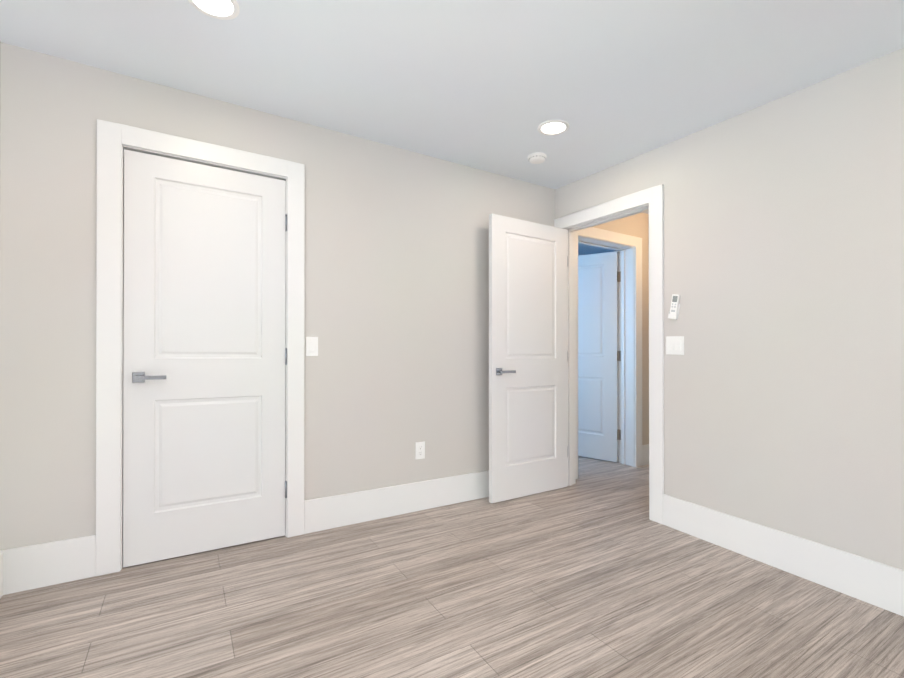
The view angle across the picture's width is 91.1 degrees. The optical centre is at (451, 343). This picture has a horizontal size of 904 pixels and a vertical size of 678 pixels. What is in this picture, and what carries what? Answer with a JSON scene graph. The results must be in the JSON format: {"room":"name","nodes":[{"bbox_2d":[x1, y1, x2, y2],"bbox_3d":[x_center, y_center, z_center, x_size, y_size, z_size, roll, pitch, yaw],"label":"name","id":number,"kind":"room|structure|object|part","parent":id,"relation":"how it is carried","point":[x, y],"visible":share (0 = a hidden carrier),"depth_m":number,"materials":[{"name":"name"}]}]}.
{"room":"empty bedroom","nodes":[
{"label":"empty bedroom","id":0,"kind":"room"},
{"bbox_2d":[0,41,0,217],"bbox_3d":[-1.055,-0.105,0.298,0.115,2.471,3.815,0,0,-31],"label":"wall","id":1,"kind":"structure","parent":0,"point":[0,129],"depth_m":1.96,"materials":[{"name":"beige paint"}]},
{"bbox_2d":[0,549,7,597],"bbox_3d":[-1.028,1.019,0.377,0.021,0.224,3.702,0,0,-31],"label":"baseboard","id":2,"kind":"structure","parent":1,"relation":"attached to","point":[3,553],"depth_m":1.95,"materials":[{"name":"white paint"}]},
{"bbox_2d":[0,42,648,549],"bbox_3d":[-0.076,-0.080,3.229,4.830,2.506,0.180,0,0,-31],"label":"wall","id":3,"kind":"structure","parent":0,"point":[396,284],"depth_m":2.68,"materials":[{"name":"beige paint"}]},
{"bbox_2d":[8,535,95,593],"bbox_3d":[-1.835,1.011,2.042,0.308,0.200,0.019,0,0,-31],"label":"baseboard","id":4,"kind":"structure","parent":3,"relation":"attached to","point":[30,567],"depth_m":2.03,"materials":[{"name":"white paint"}]},
{"bbox_2d":[96,119,304,575],"bbox_3d":[-1.324,0.065,2.433,0.808,2.118,0.115,0,0,-31],"label":"door frame","id":5,"kind":"structure","parent":3,"relation":"attached to","point":[199,162],"depth_m":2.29,"materials":[{"name":"white paint"}]},
{"bbox_2d":[123,149,286,567],"bbox_3d":[-1.302,0.077,2.405,0.771,2.076,0.135,0,0,-31],"label":"closet door","id":6,"kind":"structure","parent":3,"relation":"in","point":[204,356],"depth_m":2.37,"materials":[{"name":"white paint"}]},
{"bbox_2d":[306,337,317,355],"bbox_3d":[-0.837,0.016,2.655,0.070,0.116,0.010,0,0,-31],"label":"light switch","id":7,"kind":"object","parent":3,"relation":"attached to","point":[311,346],"visible":1,"depth_m":2.65,"materials":[{"name":"white plastic"}]},
{"bbox_2d":[304,470,488,533],"bbox_3d":[-0.006,1.042,3.154,2.036,0.222,0.016,0,0,-31],"label":"baseboard","id":8,"kind":"structure","parent":3,"relation":"attached to","point":[324,513],"depth_m":2.91,"materials":[{"name":"white paint"}]},
{"bbox_2d":[415,441,424,458],"bbox_3d":[-0.217,0.730,3.031,0.070,0.116,0.008,0,0,-31],"label":"electrical outlet","id":9,"kind":"object","parent":3,"relation":"attached to","point":[419,450],"visible":1,"depth_m":3.03,"materials":[{"name":"white plastic"}]},
{"bbox_2d":[578,251,620,461],"bbox_3d":[1.320,0.124,4.568,0.358,2.076,0.747,0,0,-31],"label":"hall door","id":10,"kind":"structure","parent":3,"relation":"in","point":[598,358],"depth_m":4.45,"materials":[{"name":"white paint"}]},
{"bbox_3d":[1.649,0.117,4.355,0.004,1.653,0.040,0,0,-31],"label":"hall door jamb hinge","id":11,"kind":"part","parent":10,"relation":"part of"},
{"bbox_2d":[646,444,648,464],"bbox_3d":[2.884,1.086,2.751,0.038,0.226,3.702,0,0,-31],"label":"baseboard","id":12,"kind":"structure","parent":3,"relation":"attached to","point":[647,445],"depth_m":4.30,"materials":[{"name":"white paint"}]},
{"bbox_2d":[0,456,903,677],"bbox_3d":[0.654,1.201,3.261,6.515,0.246,7.515,0,0,-31],"label":"floor","id":13,"kind":"structure","parent":0,"point":[574,581],"depth_m":1.90,"materials":[{"name":"wood"}]},
{"bbox_2d":[0,0,903,255],"bbox_3d":[0.654,-1.339,3.269,6.515,0.246,7.515,0,0,-31],"label":"ceiling","id":14,"kind":"structure","parent":0,"point":[491,86],"depth_m":2.03,"materials":[{"name":"white paint"}]},
{"bbox_2d":[188,0,239,19],"bbox_3d":[-0.921,-1.315,1.708,0.186,0.010,0.186,0,0,-31],"label":"recessed light","id":15,"kind":"object","parent":14,"relation":"in","point":[224,9],"visible":1,"depth_m":1.74,"materials":[{"name":"white plastic"}]},
{"bbox_2d":[528,152,546,163],"bbox_3d":[0.587,-1.271,3.056,0.128,0.041,0.128,0,0,-31],"label":"smoke detector","id":16,"kind":"object","parent":14,"relation":"attached to","point":[537,158],"visible":1,"depth_m":3.02,"materials":[{"name":"white plastic"}]},
{"bbox_2d":[538,120,568,134],"bbox_3d":[0.606,-1.288,2.649,0.186,0.010,0.186,0,0,-31],"label":"recessed light","id":17,"kind":"object","parent":14,"relation":"in","point":[552,127],"visible":1,"depth_m":2.64,"materials":[{"name":"white plastic"}]},
{"bbox_2d":[555,48,903,569],"bbox_3d":[1.899,-0.053,2.090,0.115,2.471,3.815,0,0,-31],"label":"wall","id":18,"kind":"structure","parent":0,"point":[784,280],"depth_m":2.26,"materials":[{"name":"beige paint"}]},
{"bbox_2d":[489,214,567,502],"bbox_3d":[0.603,0.109,3.376,0.771,2.076,0.137,0,0,-31],"label":"bedroom door","id":19,"kind":"structure","parent":18,"relation":"in","point":[528,446],"depth_m":3.34,"materials":[{"name":"white paint"}]},
{"bbox_2d":[554,184,663,523],"bbox_3d":[1.537,0.069,3.637,1.138,2.203,1.155,0,0,-31],"label":"door frame","id":20,"kind":"structure","parent":18,"relation":"attached to","point":[652,198],"depth_m":3.63,"materials":[{"name":"white paint"}]},
{"bbox_2d":[668,294,679,318],"bbox_3d":[1.396,-0.232,2.785,0.024,0.159,0.071,0,0,-31],"label":"remote","id":21,"kind":"object","parent":18,"relation":"attached to","point":[674,310],"visible":1,"depth_m":2.77,"materials":[{"name":"white plastic"}]},
{"bbox_2d":[666,336,683,354],"bbox_3d":[1.401,0.011,2.790,0.010,0.116,0.116,0,0,-31],"label":"double light switch","id":22,"kind":"object","parent":18,"relation":"attached to","point":[674,345],"visible":1,"depth_m":2.79,"materials":[{"name":"white plastic"}]},
{"bbox_2d":[663,494,903,616],"bbox_3d":[2.057,1.070,1.697,0.019,0.216,2.698,0,0,-31],"label":"baseboard","id":23,"kind":"structure","parent":18,"relation":"attached to","point":[869,581],"depth_m":2.23,"materials":[{"name":"white paint"}]}
]}

